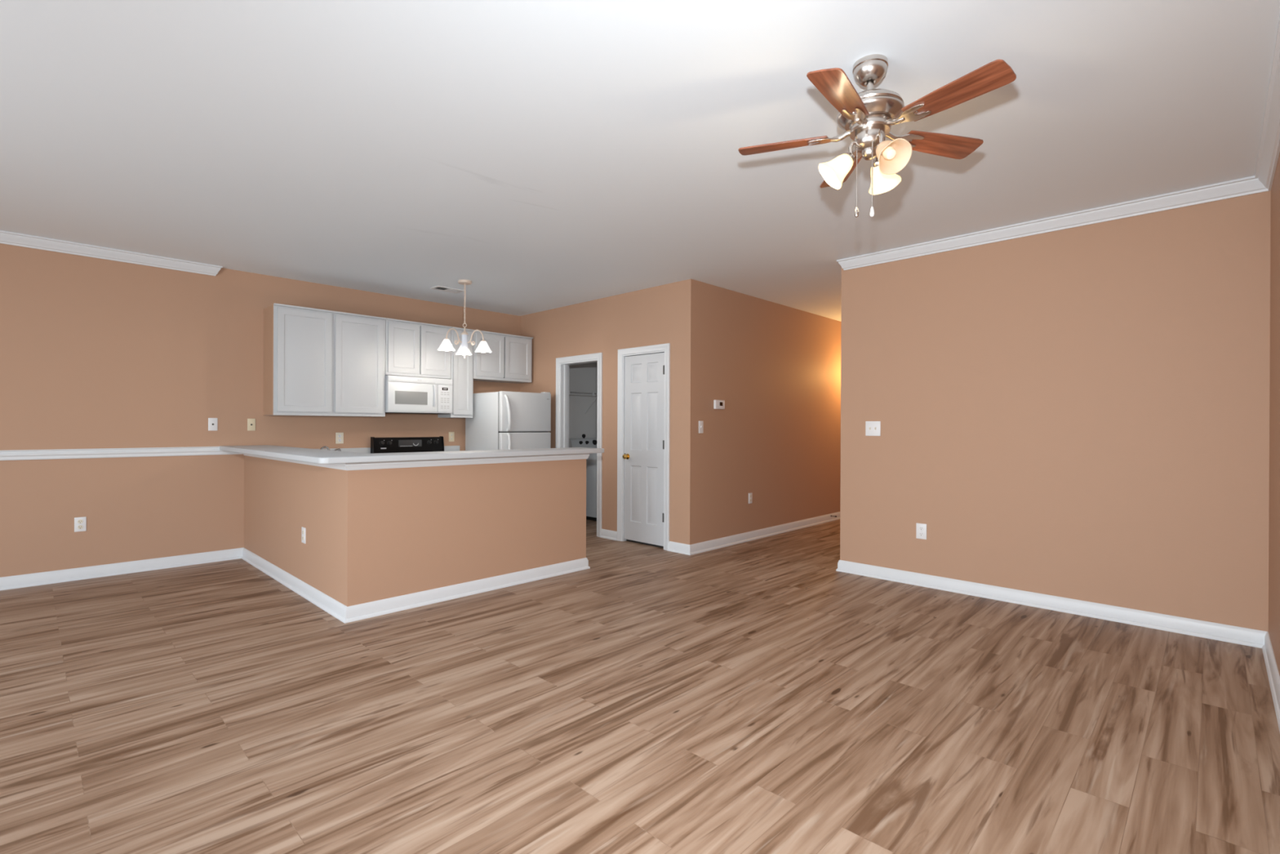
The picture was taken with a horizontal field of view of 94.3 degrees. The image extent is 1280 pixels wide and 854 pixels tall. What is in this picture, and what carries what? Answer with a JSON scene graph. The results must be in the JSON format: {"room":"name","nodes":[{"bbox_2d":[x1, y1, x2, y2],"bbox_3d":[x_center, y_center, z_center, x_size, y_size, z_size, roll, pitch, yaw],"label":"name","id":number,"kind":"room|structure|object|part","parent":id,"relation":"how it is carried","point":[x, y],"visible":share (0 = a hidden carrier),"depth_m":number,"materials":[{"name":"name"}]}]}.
{"room":"empty living room","nodes":[
{"label":"empty living room","id":0,"kind":"room"},
{"bbox_2d":[0,243,597,577],"bbox_3d":[-2.978,-0.117,6.611,0.132,2.740,12.390,0,0,44],"label":"wall","id":1,"kind":"structure","parent":0,"point":[95,353],"depth_m":5.17,"materials":[{"name":"beige paint"}]},
{"bbox_2d":[74,516,86,532],"bbox_3d":[-4.589,0.798,4.870,0.009,0.118,0.072,0,0,44],"label":"wall outlet","id":2,"kind":"object","parent":1,"relation":"attached to","point":[80,522],"visible":1,"depth_m":4.87,"materials":[{"name":"white plastic"}]},
{"bbox_2d":[0,230,222,275],"bbox_3d":[-5.517,-1.449,3.859,0.066,0.086,4.660,0,0,44],"label":"trim","id":3,"kind":"structure","parent":1,"relation":"attached to","point":[6,237],"depth_m":4.94,"materials":[{"name":"white paint"}]},
{"bbox_2d":[0,446,243,460],"bbox_3d":[-5.473,0.217,3.944,0.024,0.078,4.848,0,0,44],"label":"trim","id":4,"kind":"structure","parent":1,"relation":"attached to","point":[6,455],"depth_m":4.98,"materials":[{"name":"white paint"}]},
{"bbox_2d":[208,417,217,431],"bbox_3d":[-3.962,-0.025,5.511,0.010,0.118,0.072,0,0,44],"label":"jack plate","id":5,"kind":"object","parent":1,"relation":"attached to","point":[212,422],"visible":1,"depth_m":5.51,"materials":[{"name":"white plastic"}]},
{"bbox_2d":[247,418,255,431],"bbox_3d":[-3.749,-0.022,5.732,0.010,0.116,0.066,0,0,44],"label":"jack plate","id":6,"kind":"object","parent":1,"relation":"attached to","point":[251,422],"visible":1,"depth_m":5.73,"materials":[{"name":"beige plastic"}]},
{"bbox_2d":[262,302,386,417],"bbox_3d":[-3.190,-0.637,6.065,0.342,1.049,1.056,0,0,44],"label":"upper cabinet","id":7,"kind":"object","parent":1,"relation":"attached to","point":[317,362],"visible":1,"depth_m":5.88,"materials":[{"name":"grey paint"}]},
{"bbox_3d":[-3.566,-0.633,5.698,0.313,1.037,0.006,0,0,44],"label":"panel","id":8,"kind":"part","parent":7,"relation":"part of","materials":[{"name":"beige laminate"}]},
{"bbox_3d":[-3.257,-0.637,5.776,0.019,0.979,0.475,0,0,44],"label":"door","id":9,"kind":"part","parent":7,"relation":"part of","materials":[{"name":"grey paint"}]},
{"bbox_3d":[-2.899,-0.636,6.145,0.019,0.979,0.475,0,0,44],"label":"door","id":10,"kind":"part","parent":7,"relation":"part of","materials":[{"name":"grey paint"}]},
{"bbox_2d":[335,432,343,443],"bbox_3d":[-3.190,0.118,6.309,0.009,0.118,0.078,0,0,44],"label":"wall outlet","id":11,"kind":"object","parent":1,"relation":"attached to","point":[339,436],"visible":1,"depth_m":6.31,"materials":[{"name":"beige plastic"}]},
{"bbox_2d":[322,447,370,453],"bbox_3d":[-3.334,0.282,6.152,0.022,0.112,1.056,0,0,44],"label":"backsplash","id":12,"kind":"structure","parent":1,"relation":"attached to","point":[362,450],"depth_m":6.42,"materials":[{"name":"white laminate"}]},
{"bbox_2d":[385,318,452,378],"bbox_3d":[-2.558,-0.860,6.716,0.342,0.600,0.754,0,0,44],"label":"upper cabinet","id":13,"kind":"object","parent":1,"relation":"attached to","point":[411,348],"visible":0.94,"depth_m":6.57,"materials":[{"name":"grey paint"}]},
{"bbox_3d":[-2.575,-0.857,6.478,0.019,0.537,0.344,0,0,44],"label":"door","id":14,"kind":"part","parent":13,"relation":"part of","materials":[{"name":"grey paint"}]},
{"bbox_2d":[385,374,452,413],"bbox_3d":[-2.532,-0.352,6.687,0.406,0.401,0.742,0,0,44],"label":"microwave","id":15,"kind":"object","parent":13,"relation":"attached to","point":[403,394],"visible":0.93,"depth_m":6.55,"materials":[{"name":"white plastic"}]},
{"bbox_3d":[-2.487,-0.324,6.518,0.014,0.310,0.558,0,0,44],"label":"door","id":16,"kind":"part","parent":15,"relation":"part of","materials":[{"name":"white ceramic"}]},
{"bbox_3d":[-2.303,-0.348,6.668,0.051,0.247,0.028,0,0,44],"label":"handle","id":17,"kind":"part","parent":15,"relation":"part of","materials":[{"name":"white plastic"}]},
{"bbox_3d":[-2.229,-0.323,6.784,0.014,0.310,0.176,0,0,44],"label":"control panel","id":18,"kind":"part","parent":15,"relation":"part of","materials":[{"name":"white plastic"}]},
{"bbox_3d":[-2.321,-0.856,6.740,0.019,0.537,0.351,0,0,44],"label":"door","id":19,"kind":"part","parent":13,"relation":"part of","materials":[{"name":"grey paint"}]},
{"bbox_2d":[448,431,454,441],"bbox_3d":[-2.294,0.119,7.234,0.009,0.118,0.072,0,0,44],"label":"wall outlet","id":20,"kind":"object","parent":1,"relation":"attached to","point":[451,434],"visible":1,"depth_m":7.23,"materials":[{"name":"beige plastic"}]},
{"bbox_2d":[444,445,459,451],"bbox_3d":[-2.304,0.284,7.215,0.022,0.112,0.244,0,0,44],"label":"backsplash","id":21,"kind":"structure","parent":1,"relation":"attached to","point":[446,448],"depth_m":7.21,"materials":[{"name":"white laminate"}]},
{"bbox_2d":[437,326,474,417],"bbox_3d":[-2.195,-0.635,7.092,0.342,1.049,0.288,0,0,44],"label":"upper cabinet","id":22,"kind":"object","parent":1,"relation":"attached to","point":[461,368],"visible":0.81,"depth_m":6.97,"materials":[{"name":"grey paint"}]},
{"bbox_3d":[-2.085,-0.634,6.985,0.019,0.979,0.244,0,0,44],"label":"door","id":23,"kind":"part","parent":22,"relation":"part of","materials":[{"name":"grey paint"}]},
{"bbox_2d":[473,329,533,383],"bbox_3d":[-1.799,-0.869,7.499,0.342,0.580,0.844,0,0,44],"label":"upper cabinet","id":24,"kind":"object","parent":1,"relation":"attached to","point":[509,361],"visible":0.86,"depth_m":7.40,"materials":[{"name":"grey paint"}]},
{"bbox_3d":[-1.828,-0.868,7.249,0.019,0.510,0.385,0,0,44],"label":"door","id":25,"kind":"part","parent":24,"relation":"part of","materials":[{"name":"grey paint"}]},
{"bbox_3d":[-1.549,-0.868,7.537,0.019,0.510,0.383,0,0,44],"label":"door","id":26,"kind":"part","parent":24,"relation":"part of","materials":[{"name":"grey paint"}]},
{"bbox_2d":[568,391,597,413],"bbox_3d":[-0.856,-0.344,8.474,0.318,0.304,1.500,0,0,44],"label":"wire shelf","id":27,"kind":"object","parent":1,"relation":"attached to","point":[570,392],"visible":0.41,"depth_m":8.49,"materials":[{"name":"white metal"}]},
{"bbox_2d":[244,455,586,606],"bbox_3d":[-2.139,0.742,5.504,2.645,1.032,2.034,0,0,44],"label":"wall","id":28,"kind":"structure","parent":0,"point":[372,535],"depth_m":4.43,"materials":[{"name":"beige paint"}]},
{"bbox_2d":[0,547,590,622],"bbox_3d":[-3.809,1.206,3.764,2.671,0.097,6.908,0,0,44],"label":"baseboard","id":29,"kind":"structure","parent":28,"relation":"attached to","point":[345,614],"depth_m":4.71,"materials":[{"name":"white paint"}]},
{"bbox_2d":[301,526,306,543],"bbox_3d":[-2.524,0.811,4.455,0.085,0.118,0.009,0,0,44],"label":"wall outlet","id":30,"kind":"object","parent":28,"relation":"attached to","point":[303,529],"visible":1,"depth_m":4.45,"materials":[{"name":"white plastic"}]},
{"bbox_2d":[219,444,604,463],"bbox_3d":[-2.122,0.204,5.432,2.764,0.040,2.352,0,0,44],"label":"countertop","id":31,"kind":"structure","parent":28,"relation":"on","point":[299,454],"depth_m":4.37,"materials":[{"name":"white laminate"}]},
{"bbox_2d":[243,453,589,470],"bbox_3d":[-2.120,0.251,5.487,2.639,0.054,2.074,0,0,44],"label":"trim","id":32,"kind":"structure","parent":28,"relation":"attached to","point":[426,463],"depth_m":4.39,"materials":[{"name":"white paint"}]},
{"bbox_2d":[520,280,681,542],"bbox_3d":[-0.555,-0.108,7.012,2.815,2.740,0.120,0,0,44],"label":"wall","id":33,"kind":"structure","parent":0,"point":[651,316],"depth_m":6.71,"materials":[{"name":"beige paint"}]},
{"bbox_2d":[555,352,602,537],"bbox_3d":[-0.699,0.204,7.139,0.840,2.115,0.147,0,0,44],"label":"trim","id":34,"kind":"structure","parent":33,"relation":"attached to","point":[562,364],"depth_m":7.24,"materials":[{"name":"white paint"}]},
{"bbox_2d":[600,528,617,540],"bbox_3d":[-0.350,1.215,6.708,0.276,0.097,0.026,0,0,44],"label":"baseboard","id":35,"kind":"structure","parent":33,"relation":"attached to","point":[606,534],"depth_m":6.71,"materials":[{"name":"white paint"}]},
{"bbox_2d":[622,352,664,546],"bbox_3d":[0.034,0.231,6.353,0.604,2.012,0.101,0,0,44],"label":"door","id":36,"kind":"structure","parent":33,"relation":"in","point":[644,375],"depth_m":6.36,"materials":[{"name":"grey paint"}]},
{"bbox_3d":[-0.159,0.324,6.514,0.064,0.064,0.066,0,0,44],"label":"knob","id":37,"kind":"part","parent":36,"relation":"part of","materials":[{"name":"gold metal"}]},
{"bbox_2d":[617,342,670,550],"bbox_3d":[0.067,0.203,6.393,0.760,2.125,0.142,0,0,44],"label":"trim","id":38,"kind":"structure","parent":33,"relation":"attached to","point":[663,348],"depth_m":6.52,"materials":[{"name":"white paint"}]},
{"bbox_2d":[626,538,663,547],"bbox_3d":[0.067,1.250,6.399,0.600,0.030,0.010,0,0,44],"label":"trim","id":39,"kind":"structure","parent":33,"relation":"attached to","point":[660,546],"depth_m":6.40,"materials":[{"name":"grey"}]},
{"bbox_2d":[0,519,1279,853],"bbox_3d":[-0.464,1.317,4.172,7.150,0.100,12.390,0,0,44],"label":"floor","id":40,"kind":"structure","parent":0,"point":[761,695],"depth_m":2.55,"materials":[{"name":"brown wood"}]},
{"bbox_2d":[370,435,444,453],"bbox_3d":[-2.426,0.673,6.585,0.707,1.124,0.822,0,0,44],"label":"range","id":41,"kind":"object","parent":40,"relation":"on","point":[415,444],"visible":0.21,"depth_m":6.75,"materials":[{"name":"black metal"}]},
{"bbox_3d":[-2.625,0.185,6.784,0.012,0.078,0.270,0,0,44],"label":"clock panel","id":42,"kind":"part","parent":41,"relation":"part of","materials":[{"name":"grey"}]},
{"bbox_2d":[465,391,551,450],"bbox_3d":[-1.598,0.406,7.265,0.860,1.664,0.706,0,0,44],"label":"refrigerator","id":43,"kind":"object","parent":40,"relation":"on","point":[501,420],"visible":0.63,"depth_m":7.00,"materials":[{"name":"white metal"}]},
{"bbox_3d":[-1.509,-0.159,6.788,0.073,0.428,0.066,0,0,44],"label":"handle","id":44,"kind":"part","parent":43,"relation":"part of","materials":[{"name":"white plastic"}]},
{"bbox_3d":[-1.511,0.301,6.789,0.072,0.475,0.066,0,0,44],"label":"handle","id":45,"kind":"part","parent":43,"relation":"part of","materials":[{"name":"white plastic"}]},
{"bbox_3d":[-1.355,0.609,7.028,0.060,1.090,0.706,0,0,44],"label":"fridge door","id":46,"kind":"part","parent":43,"relation":"part of","materials":[{"name":"white metal"}]},
{"bbox_3d":[-1.352,-0.178,7.027,0.060,0.463,0.706,0,0,44],"label":"freezer door","id":47,"kind":"part","parent":43,"relation":"part of","materials":[{"name":"white metal"}]},
{"bbox_2d":[568,438,596,520],"bbox_3d":[-0.562,0.713,8.404,0.780,1.094,0.690,0,0,44],"label":"washing machine","id":48,"kind":"object","parent":40,"relation":"on","point":[591,462],"visible":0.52,"depth_m":8.04,"materials":[{"name":"white metal"}]},
{"bbox_3d":[-3.118,0.816,5.946,0.615,0.875,1.058,0,0,44],"label":"base cabinet","id":49,"kind":"object","parent":40,"relation":"on","visible":0},
{"bbox_3d":[-3.114,0.359,5.939,0.634,0.038,1.056,0,0,44],"label":"countertop","id":50,"kind":"structure","parent":49,"relation":"on","visible":0},
{"bbox_2d":[320,445,341,451],"bbox_3d":[-3.179,0.265,6.111,0.083,0.148,0.237,0,0,44],"label":"kitchen faucet","id":51,"kind":"object","parent":50,"relation":"on","point":[323,446],"visible":0.43,"depth_m":6.09,"materials":[{"name":"silver metal"}]},
{"bbox_3d":[-3.214,0.260,6.067,0.029,0.139,0.136,0,0,20],"label":"spout","id":52,"kind":"part","parent":51,"relation":"part of","materials":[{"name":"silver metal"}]},
{"bbox_2d":[0,0,1279,321],"bbox_3d":[-0.453,-1.523,4.167,7.150,0.100,12.390,0,0,44],"label":"ceiling","id":53,"kind":"structure","parent":0,"point":[541,155],"depth_m":2.91,"materials":[{"name":"paint"}]},
{"bbox_2d":[430,285,464,293],"bbox_3d":[-2.075,-1.478,6.394,0.170,0.009,0.310,0,0,44],"label":"ceiling vent","id":54,"kind":"object","parent":53,"relation":"in","point":[436,287],"visible":0.99,"depth_m":6.38,"materials":[{"name":"white metal"}]},
{"bbox_2d":[437,279,492,358],"bbox_3d":[-1.816,-1.089,6.003,0.519,0.784,0.492,0,0,44],"label":"chandelier","id":55,"kind":"object","parent":53,"relation":"hanging from","point":[446,345],"visible":1,"depth_m":6.00,"materials":[{"name":"white glass"}]},
{"bbox_3d":[-1.916,-0.812,5.879,0.164,0.107,0.176,0,0,44],"label":"lamp shade","id":56,"kind":"part","parent":55,"relation":"part of","materials":[{"name":"white glass"}]},
{"bbox_3d":[-1.861,-0.907,5.942,0.013,0.161,0.179,0,0,41],"label":"arm","id":57,"kind":"part","parent":55,"relation":"part of","materials":[{"name":"beige metal"}]},
{"bbox_3d":[-1.847,-0.812,6.228,0.164,0.107,0.176,0,0,44],"label":"lamp shade","id":58,"kind":"part","parent":55,"relation":"part of","materials":[{"name":"white glass"}]},
{"bbox_3d":[-1.779,-1.250,6.033,0.021,0.411,0.015,0,0,-1],"label":"chain","id":59,"kind":"part","parent":55,"relation":"part of","materials":[{"name":"beige metal"}]},
{"bbox_3d":[-1.661,-0.906,6.010,0.179,0.161,0.013,0,0,11],"label":"arm","id":60,"kind":"part","parent":55,"relation":"part of","materials":[{"name":"beige metal"}]},
{"bbox_3d":[-1.580,-0.811,5.994,0.164,0.107,0.176,0,0,44],"label":"lamp shade","id":61,"kind":"part","parent":55,"relation":"part of","materials":[{"name":"white glass"}]},
{"bbox_2d":[737,53,1016,217],"bbox_3d":[0.922,-1.147,2.374,1.018,0.636,1.005,0,0,44],"label":"ceiling fan","id":62,"kind":"object","parent":53,"relation":"hanging from","point":[868,117],"visible":1,"depth_m":2.32,"materials":[{"name":"brown wood"}]},
{"bbox_3d":[0.606,-1.190,2.515,0.370,0.006,0.126,0,12,20],"label":"blade","id":63,"kind":"part","parent":62,"relation":"part of","materials":[{"name":"brown wood"}]},
{"bbox_3d":[0.788,-1.041,2.420,0.134,0.134,0.126,0,0,44],"label":"lamp shade","id":64,"kind":"part","parent":62,"relation":"part of","materials":[{"name":"beige glass"}]},
{"bbox_3d":[0.720,-1.189,2.128,0.126,0.006,0.369,15,9,37],"label":"blade","id":65,"kind":"part","parent":62,"relation":"part of","materials":[{"name":"brown wood"}]},
{"bbox_3d":[0.938,-1.189,2.743,0.126,0.006,0.369,-12,0,2],"label":"blade","id":66,"kind":"part","parent":62,"relation":"part of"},
{"bbox_3d":[0.864,-1.113,2.412,0.074,0.095,0.048,0,0,10],"label":"lamp arm","id":67,"kind":"part","parent":62,"relation":"part of","materials":[{"name":"silver metal"}]},
{"bbox_3d":[0.878,-1.008,2.407,0.004,0.245,0.004,0,0,44],"label":"pull chain","id":68,"kind":"part","parent":62,"relation":"part of","materials":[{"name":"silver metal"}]},
{"bbox_3d":[0.918,-0.997,2.346,0.004,0.265,0.004,0,0,44],"label":"pull chain","id":69,"kind":"part","parent":62,"relation":"part of","materials":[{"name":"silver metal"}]},
{"bbox_3d":[0.975,-1.113,2.448,0.048,0.095,0.074,0,0,44],"label":"lamp arm","id":70,"kind":"part","parent":62,"relation":"part of","materials":[{"name":"silver metal"}]},
{"bbox_3d":[0.944,-1.113,2.336,0.048,0.095,0.074,0,0,-14],"label":"lamp arm","id":71,"kind":"part","parent":62,"relation":"part of","materials":[{"name":"silver metal"}]},
{"bbox_3d":[1.020,-1.040,2.495,0.132,0.134,0.136,0,0,44],"label":"lamp shade","id":72,"kind":"part","parent":62,"relation":"part of","materials":[{"name":"beige glass"}]},
{"bbox_3d":[0.954,-1.060,2.290,0.065,0.067,0.053,0,0,44],"label":"bulb","id":73,"kind":"part","parent":62,"relation":"part of","materials":[{"name":"beige glass"}]},
{"bbox_3d":[0.956,-1.040,2.262,0.134,0.134,0.125,0,0,44],"label":"lamp shade","id":74,"kind":"part","parent":62,"relation":"part of","materials":[{"name":"beige glass"}]},
{"bbox_3d":[1.258,-1.188,2.497,0.370,0.006,0.126,0,-12,-16],"label":"blade","id":75,"kind":"part","parent":62,"relation":"part of","materials":[{"name":"brown wood"}]},
{"bbox_3d":[1.123,-1.188,2.118,0.126,0.006,0.369,15,-8,-34],"label":"blade","id":76,"kind":"part","parent":62,"relation":"part of","materials":[{"name":"brown wood"}]},
{"bbox_2d":[680,279,840,544],"bbox_3d":[1.905,-0.099,7.441,0.120,2.740,4.161,0,0,44],"label":"wall","id":77,"kind":"structure","parent":0,"point":[775,368],"depth_m":6.71,"materials":[{"name":"beige paint"}]},
{"bbox_2d":[698,420,703,433],"bbox_3d":[0.622,0.000,6.020,0.016,0.125,0.072,0,0,44],"label":"light switch","id":78,"kind":"object","parent":77,"relation":"attached to","point":[700,422],"visible":1,"depth_m":6.02,"materials":[{"name":"white plastic"}]},
{"bbox_2d":[713,400,724,408],"bbox_3d":[0.831,-0.234,6.225,0.029,0.096,0.168,0,0,44],"label":"thermostat","id":79,"kind":"object","parent":77,"relation":"attached to","point":[717,404],"visible":1,"depth_m":6.20,"materials":[{"name":"white plastic"}]},
{"bbox_2d":[748,493,752,503],"bbox_3d":[1.240,0.799,6.667,0.009,0.118,0.072,0,0,44],"label":"wall outlet","id":80,"kind":"object","parent":77,"relation":"attached to","point":[750,495],"visible":1,"depth_m":6.66,"materials":[{"name":"white plastic"}]},
{"bbox_2d":[667,511,839,555],"bbox_3d":[1.846,1.222,7.478,0.298,0.097,4.187,0,0,44],"label":"baseboard","id":81,"kind":"structure","parent":77,"relation":"attached to","point":[689,549],"depth_m":6.60,"materials":[{"name":"white paint"}]},
{"bbox_2d":[840,191,1271,631],"bbox_3d":[2.756,-0.091,4.396,2.609,2.740,0.120,0,0,44],"label":"wall","id":82,"kind":"structure","parent":0,"point":[1081,412],"depth_m":4.08,"materials":[{"name":"beige paint"}]},
{"bbox_2d":[865,421,880,435],"bbox_3d":[1.980,0.013,5.053,0.128,0.125,0.016,0,0,44],"label":"light switch","id":83,"kind":"object","parent":82,"relation":"attached to","point":[872,428],"visible":1,"depth_m":5.05,"materials":[{"name":"white plastic"}]},
{"bbox_2d":[915,523,926,539],"bbox_3d":[2.264,0.839,4.781,0.080,0.124,0.009,0,0,44],"label":"wall outlet","id":84,"kind":"object","parent":82,"relation":"attached to","point":[921,528],"visible":1,"depth_m":4.78,"materials":[{"name":"white plastic"}]},
{"bbox_2d":[1268,152,1279,675],"bbox_3d":[2.066,-0.089,1.723,0.120,2.740,12.390,0,0,44],"label":"wall","id":85,"kind":"structure","parent":0,"point":[1274,368],"depth_m":3.14,"materials":[{"name":"beige paint"}]},
{"bbox_2d":[835,560,1279,731],"bbox_3d":[1.072,1.227,2.684,2.635,0.097,12.150,0,0,44],"label":"baseboard","id":86,"kind":"structure","parent":85,"relation":"attached to","point":[1202,628],"depth_m":3.98,"materials":[{"name":"white paint"}]},
{"bbox_2d":[836,17,1279,270],"bbox_3d":[-0.214,-1.424,1.335,2.624,0.086,8.415,0,0,44],"label":"trim","id":87,"kind":"structure","parent":85,"relation":"attached to","point":[1269,145],"depth_m":3.82,"materials":[{"name":"white paint"}]}
]}

